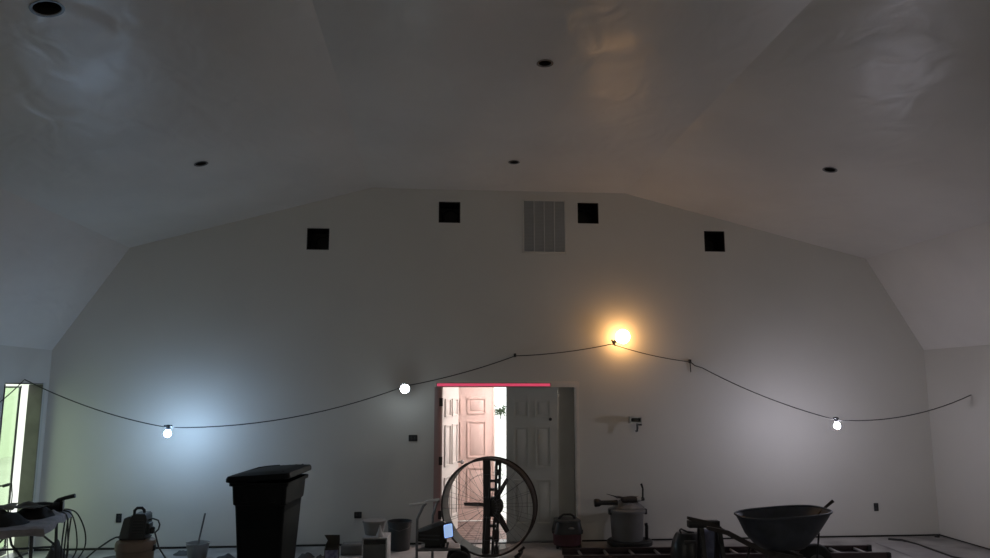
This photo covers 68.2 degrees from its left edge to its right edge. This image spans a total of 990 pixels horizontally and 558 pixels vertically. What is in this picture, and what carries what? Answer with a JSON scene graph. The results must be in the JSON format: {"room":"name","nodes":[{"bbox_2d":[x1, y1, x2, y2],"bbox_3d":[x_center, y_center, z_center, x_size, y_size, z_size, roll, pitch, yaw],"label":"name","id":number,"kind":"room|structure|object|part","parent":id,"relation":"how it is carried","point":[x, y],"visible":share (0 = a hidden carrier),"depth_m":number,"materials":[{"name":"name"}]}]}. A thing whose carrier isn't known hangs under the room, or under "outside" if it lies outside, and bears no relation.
{"room":"room under construction","nodes":[
{"label":"room under construction","id":0,"kind":"room"},
{"bbox_2d":[0,345,51,550],"bbox_3d":[-5.119,0.831,0.469,0.150,2.510,18.000,1,-9,-5],"label":"wall","id":1,"kind":"structure","parent":0,"point":[17,364],"depth_m":9.00,"materials":[{"name":"paint"}]},
{"bbox_2d":[7,385,21,557],"bbox_3d":[-5.546,2.256,8.431,0.039,2.041,0.494,7,-11,-38],"label":"weatherstrip","id":2,"kind":"object","parent":1,"relation":"attached to","point":[21,385],"visible":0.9,"depth_m":8.64,"materials":[{"name":"grey rubber"}]},
{"bbox_2d":[0,383,45,557],"bbox_3d":[-5.850,2.295,8.759,0.267,2.090,0.885,1,-9,-5],"label":"door","id":3,"kind":"structure","parent":1,"relation":"in","point":[35,401],"depth_m":9.15,"materials":[{"name":"grey paint"}]},
{"bbox_3d":[-5.919,2.301,8.715,0.035,2.025,0.765,2,-9,-11],"label":"frame","id":4,"kind":"part","parent":3,"relation":"part of","materials":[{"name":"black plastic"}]},
{"bbox_3d":[-5.757,2.359,9.181,0.012,2.090,0.050,1,-9,-5],"label":"casing","id":5,"kind":"part","parent":3,"relation":"part of","materials":[{"name":"grey paint"}]},
{"bbox_2d":[35,188,939,548],"bbox_3d":[0.185,1.127,10.068,11.970,4.780,0.150,1,-9,-5],"label":"wall","id":6,"kind":"structure","parent":0,"point":[238,322],"depth_m":10.00,"materials":[{"name":"paint"}]},
{"bbox_2d":[116,513,121,522],"bbox_3d":[-4.781,3.039,9.292,0.066,0.111,0.015,1,-9,-5],"label":"outlet box","id":7,"kind":"object","parent":6,"relation":"attached to","point":[118,516],"visible":1,"depth_m":9.29,"materials":[{"name":"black plastic"}]},
{"bbox_2d":[34,542,424,550],"bbox_3d":[-3.298,3.424,9.354,4.966,0.024,0.012,1,-9,-5],"label":"trim","id":8,"kind":"structure","parent":6,"relation":"attached to","point":[420,543],"depth_m":9.29,"materials":[{"name":"wood"}]},
{"bbox_2d":[306,228,328,249],"bbox_3d":[-2.443,-0.520,10.216,0.300,0.300,0.381,1,-9,-5],"label":"duct opening","id":9,"kind":"object","parent":6,"relation":"attached to","point":[317,238],"visible":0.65,"depth_m":10.36,"materials":[{"name":"metal"}]},
{"bbox_2d":[354,512,361,517],"bbox_3d":[-1.787,3.078,9.533,0.096,0.081,0.015,1,-9,-5],"label":"outlet box","id":10,"kind":"object","parent":6,"relation":"attached to","point":[356,514],"visible":1,"depth_m":9.53,"materials":[{"name":"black plastic"}]},
{"bbox_2d":[409,435,416,440],"bbox_3d":[-1.092,2.117,9.734,0.116,0.081,0.015,1,-9,-5],"label":"outlet box","id":11,"kind":"object","parent":6,"relation":"attached to","point":[411,437],"visible":1,"depth_m":9.73,"materials":[{"name":"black plastic"}]},
{"bbox_2d":[439,202,459,222],"bbox_3d":[-0.652,-0.905,10.421,0.300,0.300,0.381,1,-9,-5],"label":"duct opening","id":12,"kind":"object","parent":6,"relation":"attached to","point":[449,212],"visible":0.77,"depth_m":10.60,"materials":[{"name":"metal"}]},
{"bbox_2d":[433,381,580,543],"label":"door","id":13,"kind":"structure","parent":6,"relation":"in","point":[542,423],"depth_m":9.90,"materials":[{"name":"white wood"}]},
{"bbox_2d":[436,383,550,386],"bbox_3d":[-0.015,1.436,9.901,1.560,0.060,0.026,1,-9,-5],"label":"door frame","id":14,"kind":"structure","parent":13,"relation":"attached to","point":[437,384],"depth_m":9.89,"materials":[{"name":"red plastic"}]},
{"bbox_3d":[0.967,2.483,9.953,0.245,2.056,0.030,1,-9,-5],"label":"filler panel","id":15,"kind":"part","parent":13,"relation":"part of","materials":[{"name":"grey wood"}]},
{"bbox_2d":[522,199,566,253],"bbox_3d":[0.694,-0.742,10.308,0.625,0.775,0.020,1,-9,-5],"label":"air vent","id":16,"kind":"object","parent":6,"relation":"in","point":[543,221],"visible":1,"depth_m":10.31,"materials":[{"name":"paint"}]},
{"bbox_3d":[0.479,-0.744,10.293,0.138,0.725,0.015,1,-9,-5],"label":"louvre panel","id":17,"kind":"part","parent":16,"relation":"part of","materials":[{"name":"grey paint"}]},
{"bbox_3d":[0.622,-0.743,10.305,0.138,0.725,0.015,1,-9,-5],"label":"louvre panel","id":18,"kind":"part","parent":16,"relation":"part of","materials":[{"name":"grey paint"}]},
{"bbox_3d":[0.766,-0.741,10.316,0.138,0.725,0.015,1,-9,-5],"label":"louvre panel","id":19,"kind":"part","parent":16,"relation":"part of","materials":[{"name":"grey paint"}]},
{"bbox_3d":[0.910,-0.739,10.328,0.138,0.725,0.015,1,-9,-5],"label":"louvre panel","id":20,"kind":"part","parent":16,"relation":"part of","materials":[{"name":"grey paint"}]},
{"bbox_2d":[577,203,598,223],"bbox_3d":[1.307,-0.907,10.583,0.300,0.300,0.381,1,-9,-5],"label":"duct opening","id":21,"kind":"object","parent":6,"relation":"attached to","point":[587,212],"visible":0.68,"depth_m":10.71,"materials":[{"name":"metal"}]},
{"bbox_2d":[629,416,641,431],"bbox_3d":[1.888,1.966,9.906,0.166,0.214,0.195,1,-9,-5],"label":"wall bracket","id":22,"kind":"object","parent":6,"relation":"attached to","point":[632,419],"visible":1,"depth_m":9.83,"materials":[{"name":"metal"}]},
{"bbox_2d":[631,418,639,421],"bbox_3d":[1.896,1.900,9.859,0.110,0.045,0.050,1,-9,-5],"label":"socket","id":23,"kind":"object","parent":22,"relation":"attached to","point":[632,419],"depth_m":9.84,"materials":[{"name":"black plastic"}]},
{"bbox_2d":[704,231,724,251],"bbox_3d":[3.133,-0.511,10.673,0.300,0.300,0.381,1,-9,-5],"label":"duct opening","id":24,"kind":"object","parent":6,"relation":"attached to","point":[714,241],"visible":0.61,"depth_m":10.71,"materials":[{"name":"metal"}]},
{"bbox_2d":[582,534,939,541],"bbox_3d":[3.657,3.508,9.913,5.018,0.018,0.012,1,-9,-5],"label":"trim","id":25,"kind":"structure","parent":6,"relation":"attached to","point":[911,534],"depth_m":10.02,"materials":[{"name":"wood"}]},
{"bbox_2d":[874,503,878,510],"bbox_3d":[5.266,3.150,10.101,0.061,0.106,0.015,1,-9,-5],"label":"outlet box","id":26,"kind":"object","parent":6,"relation":"attached to","point":[876,508],"visible":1,"depth_m":10.10,"materials":[{"name":"black plastic"}]},
{"bbox_2d":[0,0,989,349],"bbox_3d":[0.911,-1.390,1.298,12.275,2.510,18.200,1,-9,-5],"label":"ceiling","id":27,"kind":"structure","parent":0,"point":[734,111],"depth_m":6.91,"materials":[{"name":"white paint"}]},
{"bbox_2d":[29,0,64,16],"bbox_3d":[-2.796,-1.753,4.562,0.209,0.201,0.192,-2,-9,15],"label":"recessed light","id":28,"kind":"object","parent":27,"relation":"in","point":[43,8],"visible":0.98,"depth_m":4.61,"materials":[{"name":"metal"}]},
{"bbox_2d":[194,161,207,166],"bbox_3d":[-3.087,-1.276,7.667,0.161,0.188,0.142,-2,-9,15],"label":"recessed light","id":29,"kind":"object","parent":27,"relation":"in","point":[200,163],"visible":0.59,"depth_m":7.69,"materials":[{"name":"metal"}]},
{"bbox_2d":[508,160,519,163],"bbox_3d":[0.234,-1.522,9.044,0.144,0.166,0.144,1,-9,-5],"label":"recessed light","id":30,"kind":"object","parent":27,"relation":"in","point":[512,161],"visible":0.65,"depth_m":9.07,"materials":[{"name":"metal"}]},
{"bbox_2d":[536,60,553,66],"bbox_3d":[0.430,-1.934,6.301,0.148,0.166,0.148,1,-9,-5],"label":"recessed light","id":31,"kind":"object","parent":27,"relation":"in","point":[542,63],"visible":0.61,"depth_m":6.34,"materials":[{"name":"metal"}]},
{"bbox_2d":[822,167,837,172],"bbox_3d":[3.663,-1.264,7.986,0.167,0.188,0.153,-3,-9,21],"label":"recessed light","id":32,"kind":"object","parent":27,"relation":"in","point":[826,169],"visible":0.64,"depth_m":8.02,"materials":[{"name":"metal"}]},
{"bbox_2d":[19,520,989,557],"bbox_3d":[0.859,2.308,1.511,12.270,0.100,19.823,1,-9,-5],"label":"floor","id":33,"kind":"structure","parent":0,"point":[949,546],"depth_m":9.30,"materials":[{"name":"concrete"}]},
{"bbox_2d":[0,524,57,557],"bbox_3d":[-4.637,2.703,6.984,0.760,0.745,1.220,3,-9,-18],"label":"folding table","id":34,"kind":"object","parent":33,"relation":"on","point":[55,543],"visible":0.36,"depth_m":7.43,"materials":[{"name":"plastic"}]},
{"bbox_3d":[-4.210,2.670,6.616,0.077,0.701,0.039,-4,-10,26],"label":"leg","id":35,"kind":"part","parent":34,"relation":"part of","materials":[{"name":"grey plastic"}]},
{"bbox_2d":[0,510,70,539],"bbox_3d":[-4.588,2.331,6.966,0.787,0.093,1.126,3,-9,-18],"label":"cloth","id":36,"kind":"object","parent":34,"relation":"on","point":[35,527],"visible":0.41,"depth_m":6.60,"materials":[{"name":"grey fabric"}]},
{"bbox_2d":[0,508,29,527],"bbox_3d":[-4.615,2.193,6.767,0.540,0.154,0.488,4,-10,-27],"label":"jacket","id":37,"kind":"object","parent":36,"relation":"on","point":[7,519],"visible":1,"depth_m":6.72,"materials":[{"name":"black fabric"}]},
{"bbox_2d":[0,503,17,510],"bbox_3d":[-4.668,2.147,6.844,0.301,0.057,0.242,3,-9,-22],"label":"scrap","id":38,"kind":"object","parent":37,"relation":"on","point":[10,506],"visible":0.98,"depth_m":6.88,"materials":[{"name":"paper"}]},
{"bbox_2d":[17,504,54,519],"bbox_3d":[-4.529,2.274,7.187,0.405,0.118,0.347,-5,-10,28],"label":"heap","id":39,"kind":"object","parent":36,"relation":"on","point":[43,512],"visible":0.66,"depth_m":7.09,"materials":[{"name":"black fabric"}]},
{"bbox_2d":[15,501,47,508],"bbox_3d":[-4.562,2.211,7.148,0.281,0.052,0.220,-1,-9,7],"label":"scrap","id":40,"kind":"object","parent":39,"relation":"on","point":[29,504],"visible":0.88,"depth_m":7.16,"materials":[{"name":"grey"}]},
{"bbox_2d":[35,494,75,511],"bbox_3d":[-4.506,2.290,7.449,0.425,0.196,0.147,2,-9,-13],"label":"power tool","id":41,"kind":"object","parent":36,"relation":"on","point":[58,504],"visible":0.62,"depth_m":7.42,"materials":[{"name":"black plastic"}]},
{"bbox_3d":[-4.395,2.249,7.468,0.205,0.109,0.053,1,-9,-5],"label":"handle","id":42,"kind":"part","parent":41,"relation":"part of","materials":[{"name":"black plastic"}]},
{"bbox_3d":[-4.522,2.807,7.527,0.039,0.701,0.077,-4,-10,26],"label":"leg","id":43,"kind":"part","parent":34,"relation":"part of","materials":[{"name":"grey plastic"}]},
{"bbox_2d":[58,508,85,557],"bbox_3d":[-4.327,2.646,7.419,0.291,0.590,0.216,3,-9,-19],"label":"cable loop","id":44,"kind":"object","parent":34,"relation":"hanging from","point":[67,533],"visible":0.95,"depth_m":7.42,"materials":[{"name":"grey rubber"}]},
{"bbox_2d":[45,540,65,557],"bbox_3d":[-4.810,3.047,8.019,0.377,0.367,0.271,1,-9,-5],"label":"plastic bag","id":45,"kind":"object","parent":33,"relation":"on","point":[50,554],"visible":0.53,"depth_m":7.97,"materials":[{"name":"black plastic"}]},
{"bbox_2d":[67,554,85,557],"bbox_3d":[-4.972,3.270,8.579,0.411,0.092,0.321,4,-9,-25],"label":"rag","id":46,"kind":"object","parent":33,"relation":"on","point":[69,555],"visible":0.67,"depth_m":8.58,"materials":[{"name":"grey fabric"}]},
{"bbox_2d":[86,506,165,557],"bbox_3d":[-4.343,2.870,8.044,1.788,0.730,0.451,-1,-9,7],"label":"shop vacuum","id":47,"kind":"object","parent":33,"relation":"on","point":[135,540],"visible":1,"depth_m":7.89,"materials":[{"name":"beige paint"}]},
{"bbox_3d":[-4.628,3.042,8.150,1.185,0.416,0.157,-2,-9,15],"label":"power cord","id":48,"kind":"part","parent":47,"relation":"part of","materials":[{"name":"grey rubber"}]},
{"bbox_3d":[-4.008,2.697,7.986,0.105,0.225,0.230,1,-9,-7],"label":"panel","id":49,"kind":"part","parent":47,"relation":"part of","materials":[{"name":"black plastic"}]},
{"bbox_3d":[-3.916,2.996,7.953,0.410,0.345,0.410,1,-9,-7],"label":"tank","id":50,"kind":"part","parent":47,"relation":"part of","materials":[{"name":"beige paint"}]},
{"bbox_3d":[-3.899,2.543,8.023,0.137,0.090,0.030,1,-9,-7],"label":"handle","id":51,"kind":"part","parent":47,"relation":"part of","materials":[{"name":"black plastic"}]},
{"bbox_2d":[173,550,186,555],"bbox_3d":[-3.816,3.344,8.945,0.244,0.054,0.128,1,-9,-5],"label":"scrap","id":52,"kind":"object","parent":33,"relation":"on","point":[179,553],"visible":0.83,"depth_m":8.90,"materials":[{"name":"grey"}]},
{"bbox_2d":[186,540,209,557],"bbox_3d":[-3.524,3.211,8.657,0.278,0.238,0.284,1,-9,-5],"label":"plastic bucket","id":53,"kind":"object","parent":33,"relation":"on","point":[194,550],"visible":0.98,"depth_m":8.57,"materials":[{"name":"plastic"}]},
{"bbox_2d":[197,513,205,544],"bbox_3d":[-3.516,3.011,8.745,0.087,0.403,0.019,3,-9,-21],"label":"stick","id":54,"kind":"object","parent":53,"relation":"on","point":[204,513],"visible":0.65,"depth_m":8.74,"materials":[{"name":"wood"}]},
{"bbox_2d":[217,553,234,557],"bbox_3d":[-3.157,3.269,8.578,0.306,0.094,0.199,1,-9,-5],"label":"scrap","id":55,"kind":"object","parent":33,"relation":"on","point":[228,555],"visible":1,"depth_m":8.57,"materials":[{"name":"grey"}]},
{"bbox_2d":[226,464,311,557],"bbox_3d":[-2.207,2.470,7.118,0.603,1.246,0.853,0,-9,1],"label":"bin","id":56,"kind":"object","parent":33,"relation":"on","point":[266,499],"visible":1,"depth_m":6.83,"materials":[{"name":"plastic"}]},
{"bbox_3d":[-2.207,1.906,7.202,0.603,0.104,0.850,0,-9,1],"label":"lid","id":57,"kind":"part","parent":56,"relation":"part of","materials":[{"name":"plastic"}]},
{"bbox_2d":[298,552,314,557],"bbox_3d":[-2.270,3.321,8.802,0.200,0.058,0.138,1,-9,-5],"label":"scrap","id":58,"kind":"object","parent":33,"relation":"on","point":[306,555],"visible":1,"depth_m":8.76,"materials":[{"name":"grey"}]},
{"bbox_2d":[324,535,339,557],"bbox_3d":[-1.901,3.149,8.503,0.180,0.315,0.164,2,-9,-10],"label":"cardboard box","id":59,"kind":"object","parent":33,"relation":"on","point":[331,550],"visible":1,"depth_m":8.57,"materials":[{"name":"brown cardboard"}]},
{"bbox_2d":[341,541,361,554],"bbox_3d":[-1.753,3.320,9.015,0.270,0.124,0.200,1,-9,-5],"label":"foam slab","id":60,"kind":"object","parent":33,"relation":"on","point":[354,547],"visible":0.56,"depth_m":8.92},
{"bbox_2d":[362,532,390,557],"bbox_3d":[-1.347,3.095,8.302,0.281,0.363,0.310,0,-9,0],"label":"storage box","id":61,"kind":"object","parent":33,"relation":"on","point":[372,546],"visible":0.88,"depth_m":8.17,"materials":[{"name":"white plastic"}]},
{"bbox_2d":[362,518,385,535],"bbox_3d":[-1.386,2.845,8.387,0.271,0.155,0.269,1,-9,-5],"label":"tub","id":62,"kind":"object","parent":61,"relation":"on","point":[371,525],"visible":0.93,"depth_m":8.29,"materials":[{"name":"plastic"}]},
{"bbox_3d":[-1.386,2.773,8.398,0.269,0.010,0.267,1,-9,-5],"label":"lid","id":63,"kind":"part","parent":62,"relation":"part of","materials":[{"name":"plastic"}]},
{"bbox_3d":[-1.347,3.100,8.154,0.247,0.273,0.020,0,-9,0],"label":"panel","id":64,"kind":"part","parent":61,"relation":"part of","materials":[{"name":"grey plastic"}]},
{"bbox_2d":[376,525,383,536],"bbox_3d":[-1.299,2.842,8.247,0.090,0.120,0.090,1,-9,-5],"label":"tube","id":65,"kind":"object","parent":61,"relation":"on","point":[379,533],"visible":1,"depth_m":8.22,"materials":[{"name":"white plastic"}]},
{"bbox_2d":[387,519,411,551],"bbox_3d":[-1.211,3.247,9.270,0.312,0.350,0.321,1,-9,-5],"label":"pail","id":66,"kind":"object","parent":33,"relation":"on","point":[400,529],"visible":0.91,"depth_m":9.16,"materials":[{"name":"plastic"}]},
{"bbox_2d":[409,498,470,557],"bbox_3d":[-0.603,2.844,8.076,0.689,0.792,0.380,1,-9,-5],"label":"cart","id":67,"kind":"object","parent":33,"relation":"on","point":[455,550],"visible":0.96,"depth_m":7.96,"materials":[{"name":"metal"}]},
{"bbox_2d":[418,521,453,547],"bbox_3d":[-0.655,2.802,8.026,0.399,0.284,0.222,1,-9,-5],"label":"work light","id":68,"kind":"object","parent":67,"relation":"on","point":[436,534],"visible":1,"depth_m":7.96,"materials":[{"name":"black plastic"}]},
{"bbox_3d":[-0.625,2.957,8.057,0.487,0.029,0.286,1,-9,-5],"label":"deck frame","id":69,"kind":"part","parent":67,"relation":"part of","materials":[{"name":"metal"}]},
{"bbox_2d":[441,456,537,557],"bbox_3d":[-0.069,2.757,8.819,1.144,1.185,0.467,-2,-9,10],"label":"fan","id":70,"kind":"object","parent":33,"relation":"on","point":[492,505],"visible":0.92,"depth_m":8.77,"materials":[{"name":"black metal"}]},
{"bbox_3d":[-0.237,2.753,8.929,0.290,0.060,0.074,-2,-9,10],"label":"blade","id":71,"kind":"part","parent":70,"relation":"part of","materials":[{"name":"paint"}]},
{"bbox_2d":[451,464,529,547],"bbox_3d":[-0.042,2.759,8.970,1.095,1.092,0.004,-2,-9,10],"label":"grille","id":72,"kind":"object","parent":70,"relation":"attached to","point":[461,504],"depth_m":8.97,"materials":[{"name":"black metal"}]},
{"bbox_3d":[-0.012,2.755,8.880,0.230,0.230,0.230,-2,-9,10],"label":"motor","id":73,"kind":"part","parent":70,"relation":"part of","materials":[{"name":"paint"}]},
{"bbox_3d":[0.079,2.561,8.900,0.186,0.275,0.074,-2,-9,10],"label":"blade","id":74,"kind":"part","parent":70,"relation":"part of","materials":[{"name":"paint"}]},
{"bbox_3d":[0.079,2.927,8.845,0.186,0.275,0.074,-2,-9,10],"label":"blade","id":75,"kind":"part","parent":70,"relation":"part of","materials":[{"name":"paint"}]},
{"bbox_3d":[0.293,3.257,8.692,0.090,0.098,0.440,-2,-9,10],"label":"rail","id":76,"kind":"part","parent":70,"relation":"part of","materials":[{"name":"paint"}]},
{"bbox_2d":[552,513,582,548],"bbox_3d":[0.927,3.228,9.388,0.403,0.422,0.326,1,-9,-8],"label":"shop vacuum","id":77,"kind":"object","parent":33,"relation":"on","point":[567,531],"visible":0.99,"depth_m":9.26,"materials":[{"name":"red plastic"}]},
{"bbox_3d":[0.927,3.059,9.417,0.240,0.078,0.029,1,-9,-8],"label":"handle","id":78,"kind":"part","parent":77,"relation":"part of","materials":[{"name":"black plastic"}]},
{"bbox_2d":[607,507,652,546],"bbox_3d":[1.739,3.207,9.461,0.588,0.485,0.516,1,-9,-5],"label":"canister","id":79,"kind":"object","parent":33,"relation":"on","point":[626,525],"visible":0.89,"depth_m":9.29,"materials":[{"name":"grey plastic"}]},
{"bbox_2d":[594,499,617,506],"bbox_3d":[1.427,2.878,9.404,0.300,0.104,0.102,1,-9,-5],"label":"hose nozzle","id":80,"kind":"object","parent":79,"relation":"on","point":[597,502],"visible":1,"depth_m":9.38,"materials":[{"name":"black plastic"}]},
{"bbox_3d":[1.709,2.997,9.491,0.480,0.060,0.480,1,-9,-5],"label":"lid","id":81,"kind":"part","parent":79,"relation":"part of","materials":[{"name":"grey plastic"}]},
{"bbox_2d":[612,499,644,509],"bbox_3d":[1.742,2.909,9.507,0.369,0.115,0.361,5,-10,-28],"label":"rag","id":82,"kind":"object","parent":79,"relation":"on","point":[629,506],"visible":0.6,"depth_m":9.40,"materials":[{"name":"grey fabric"}]},
{"bbox_2d":[621,496,644,502],"bbox_3d":[1.780,2.849,9.452,0.310,0.088,0.119,2,-9,-10],"label":"tool","id":83,"kind":"object","parent":82,"relation":"on","point":[631,499],"visible":1,"depth_m":9.41,"materials":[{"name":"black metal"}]},
{"bbox_2d":[640,483,643,497],"bbox_3d":[1.868,2.772,9.483,0.123,0.237,0.033,-1,-9,7],"label":"rod","id":84,"kind":"object","parent":82,"relation":"on","point":[641,484],"visible":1,"depth_m":9.48,"materials":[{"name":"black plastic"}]},
{"bbox_3d":[1.956,3.265,9.440,0.053,0.226,0.042,1,-9,-5],"label":"tool post","id":85,"kind":"part","parent":79,"relation":"part of","materials":[{"name":"black metal"}]},
{"bbox_2d":[670,528,701,557],"bbox_3d":[2.189,3.048,8.295,0.398,0.453,0.319,1,-9,-5],"label":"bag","id":86,"kind":"object","parent":33,"relation":"on","point":[683,545],"visible":0.86,"depth_m":8.20,"materials":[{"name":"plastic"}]},
{"bbox_2d":[687,520,725,557],"bbox_3d":[2.267,2.909,7.865,0.370,0.600,0.320,1,-9,-5],"label":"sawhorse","id":87,"kind":"object","parent":33,"relation":"on","point":[719,549],"visible":0.94,"depth_m":7.86,"materials":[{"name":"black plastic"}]},
{"bbox_3d":[2.209,2.950,7.936,0.051,0.540,0.159,1,-9,-5],"label":"leg","id":88,"kind":"part","parent":87,"relation":"part of","materials":[{"name":"black plastic"}]},
{"bbox_3d":[2.223,2.926,7.778,0.051,0.540,0.159,1,-9,-5],"label":"leg","id":89,"kind":"part","parent":87,"relation":"part of","materials":[{"name":"black plastic"}]},
{"bbox_2d":[704,529,720,557],"bbox_3d":[2.414,3.002,8.081,0.250,0.472,0.122,1,-9,-5],"label":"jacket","id":90,"kind":"object","parent":87,"relation":"hanging from","point":[709,535],"visible":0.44,"depth_m":8.12,"materials":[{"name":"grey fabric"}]},
{"bbox_3d":[2.415,2.953,7.953,0.050,0.540,0.166,0,-9,3],"label":"leg","id":91,"kind":"part","parent":87,"relation":"part of","materials":[{"name":"black plastic"}]},
{"bbox_3d":[2.428,2.929,7.794,0.050,0.540,0.166,2,-9,-12],"label":"leg","id":92,"kind":"part","parent":87,"relation":"part of","materials":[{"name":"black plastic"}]},
{"bbox_2d":[562,545,890,557],"bbox_3d":[2.754,3.322,8.851,3.925,0.078,0.465,0,-9,-3],"label":"ladder","id":93,"kind":"object","parent":33,"relation":"on","point":[841,551],"visible":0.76,"depth_m":8.98,"materials":[{"name":"metal"}]},
{"bbox_3d":[2.741,3.292,8.649,3.880,0.075,0.037,0,-9,-3],"label":"rail","id":94,"kind":"part","parent":93,"relation":"part of","materials":[{"name":"black metal"}]},
{"bbox_2d":[687,505,832,557],"bbox_3d":[2.823,2.791,7.625,1.457,0.766,0.656,1,-9,-5],"label":"wheelbarrow","id":95,"kind":"object","parent":33,"relation":"on","point":[774,531],"visible":1,"depth_m":7.45,"materials":[{"name":"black metal"}]},
{"bbox_3d":[2.767,2.786,7.815,1.391,0.463,0.058,-1,-9,4],"label":"handle","id":96,"kind":"part","parent":95,"relation":"part of","materials":[{"name":"brown wood"}]},
{"bbox_3d":[2.679,3.023,7.789,0.139,0.356,0.034,0,-9,1],"label":"leg","id":97,"kind":"part","parent":95,"relation":"part of","materials":[{"name":"black metal"}]},
{"bbox_3d":[2.798,2.729,7.437,1.391,0.463,0.058,2,-9,-13],"label":"handle","id":98,"kind":"part","parent":95,"relation":"part of","materials":[{"name":"brown wood"}]},
{"bbox_2d":[736,507,830,550],"bbox_3d":[3.023,2.612,7.668,0.953,0.378,0.634,1,-9,-5],"label":"tub","id":99,"kind":"object","parent":95,"relation":"in","point":[768,528],"depth_m":7.43,"materials":[{"name":"black metal"}]},
{"bbox_2d":[816,500,833,514],"bbox_3d":[3.201,2.550,7.667,0.876,0.422,0.190,1,-9,-7],"label":"shovel","id":100,"kind":"object","parent":95,"relation":"in","point":[828,504],"visible":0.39,"depth_m":7.79,"materials":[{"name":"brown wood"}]},
{"bbox_2d":[877,542,951,557],"bbox_3d":[5.258,3.399,9.154,0.530,0.006,1.000,1,-9,-5],"label":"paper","id":101,"kind":"object","parent":33,"relation":"on","point":[913,550],"visible":1,"depth_m":9.16,"materials":[{"name":"white paper"}]},
{"bbox_2d":[888,538,959,557],"bbox_3d":[5.492,3.388,9.120,0.152,0.030,1.512,2,-9,-11],"label":"cable","id":102,"kind":"object","parent":33,"relation":"on","point":[895,539],"visible":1,"depth_m":9.34,"materials":[{"name":"grey rubber"}]},
{"bbox_2d":[924,345,989,549],"bbox_3d":[6.961,0.953,1.444,0.150,2.560,18.000,1,-9,-5],"label":"wall","id":103,"kind":"structure","parent":0,"point":[960,430],"depth_m":9.72,"materials":[{"name":"paint"}]},
{"bbox_2d":[940,534,989,549],"bbox_3d":[6.880,2.205,1.248,0.010,0.012,17.970,1,-9,-5],"label":"trim","id":104,"kind":"structure","parent":103,"relation":"attached to","point":[940,534],"depth_m":9.63,"materials":[{"name":"wood"}]},
{"bbox_3d":[0.052,2.489,11.460,2.900,2.500,0.120,1,-9,-5],"label":"wall","id":105,"kind":"structure","parent":0,"visible":0},
{"bbox_2d":[458,387,494,520],"bbox_3d":[-0.466,2.700,11.387,0.920,2.050,0.078,1,-9,-5],"label":"door","id":106,"kind":"structure","parent":105,"relation":"in","point":[476,428],"depth_m":11.40,"materials":[{"name":"paint"}]},
{"label":"outside","id":107,"kind":"structure","parent":0,"visible":0},
{"bbox_2d":[0,409,505,520],"bbox_3d":[-2.649,8.765,44.120,60.000,0.100,66.500,1,-9,-5],"label":"ground","id":108,"kind":"structure","parent":107,"point":[500,424],"depth_m":19.11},
{"bbox_2d":[495,404,505,418],"bbox_3d":[0.389,9.308,51.413,1.001,1.000,0.965,1,-9,-5],"label":"bush","id":109,"kind":"object","parent":108,"relation":"on","point":[502,409],"visible":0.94,"depth_m":51.29,"materials":[{"name":"green plant"}]},
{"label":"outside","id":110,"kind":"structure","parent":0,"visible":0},
{"bbox_2d":[0,537,13,556],"bbox_3d":[-105.465,2.311,1.130,199.600,0.100,260.000,1,-9,-5],"label":"ground","id":111,"kind":"structure","parent":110,"point":[2,542],"depth_m":9.76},
{"bbox_2d":[0,384,29,457],"bbox_3d":[-14.839,3.604,20.559,0.200,3.200,50.000,1,-9,-5],"label":"wall","id":112,"kind":"structure","parent":111,"relation":"on","point":[10,402],"depth_m":22.60,"materials":[{"name":"white paint"}]},
{"bbox_3d":[0.272,1.042,9.986,0.030,0.050,0.050,1,-9,-5],"label":"hook","id":113,"kind":"object","parent":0,"visible":0},
{"bbox_2d":[0,329,970,436],"bbox_3d":[0.808,0.267,2.558,18.726,1.382,19.162,-6,-10,34],"label":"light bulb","id":114,"kind":"object","parent":113,"relation":"hanging from","point":[622,336],"depth_m":9.43,"materials":[{"name":"glass"}]},
{"bbox_3d":[-3.952,1.864,8.823,0.080,0.088,0.080,1,-14,-5],"label":"bulb","id":115,"kind":"part","parent":114,"relation":"part of","materials":[{"name":"white glass"}]},
{"bbox_3d":[-3.952,1.833,8.828,0.100,0.149,0.080,1,-9,-5],"label":"light bulb","id":116,"kind":"part","parent":114,"relation":"part of","materials":[{"name":"white glass"}]},
{"bbox_2d":[164,425,172,429],"bbox_3d":[-3.953,1.792,8.842,0.100,0.060,0.047,1,-14,-5],"label":"socket","id":117,"kind":"object","parent":114,"relation":"attached to","point":[167,426],"depth_m":8.83,"materials":[{"name":"black plastic"}]},
{"bbox_3d":[-1.178,1.433,9.580,0.122,0.128,0.176,0,-9,0],"label":"light bulb","id":118,"kind":"part","parent":114,"relation":"part of","materials":[{"name":"white glass"}]},
{"bbox_3d":[0.808,0.312,2.551,11.938,1.083,14.991,1,-9,-5],"label":"light string cord","id":119,"kind":"part","parent":114,"relation":"part of","materials":[{"name":"black rubber"}]},
{"bbox_3d":[1.749,0.788,9.996,0.195,0.199,0.196,4,-9,-24],"label":"bulb","id":120,"kind":"part","parent":114,"relation":"part of","materials":[{"name":"white glass"}]},
{"bbox_3d":[4.188,1.763,8.951,0.101,0.145,0.076,6,-11,-37],"label":"light bulb","id":121,"kind":"part","parent":114,"relation":"part of","materials":[{"name":"white glass"}]},
{"bbox_3d":[4.186,1.793,8.945,0.076,0.084,0.076,9,-18,-37],"label":"bulb","id":122,"kind":"part","parent":114,"relation":"part of","materials":[{"name":"white glass"}]}
]}

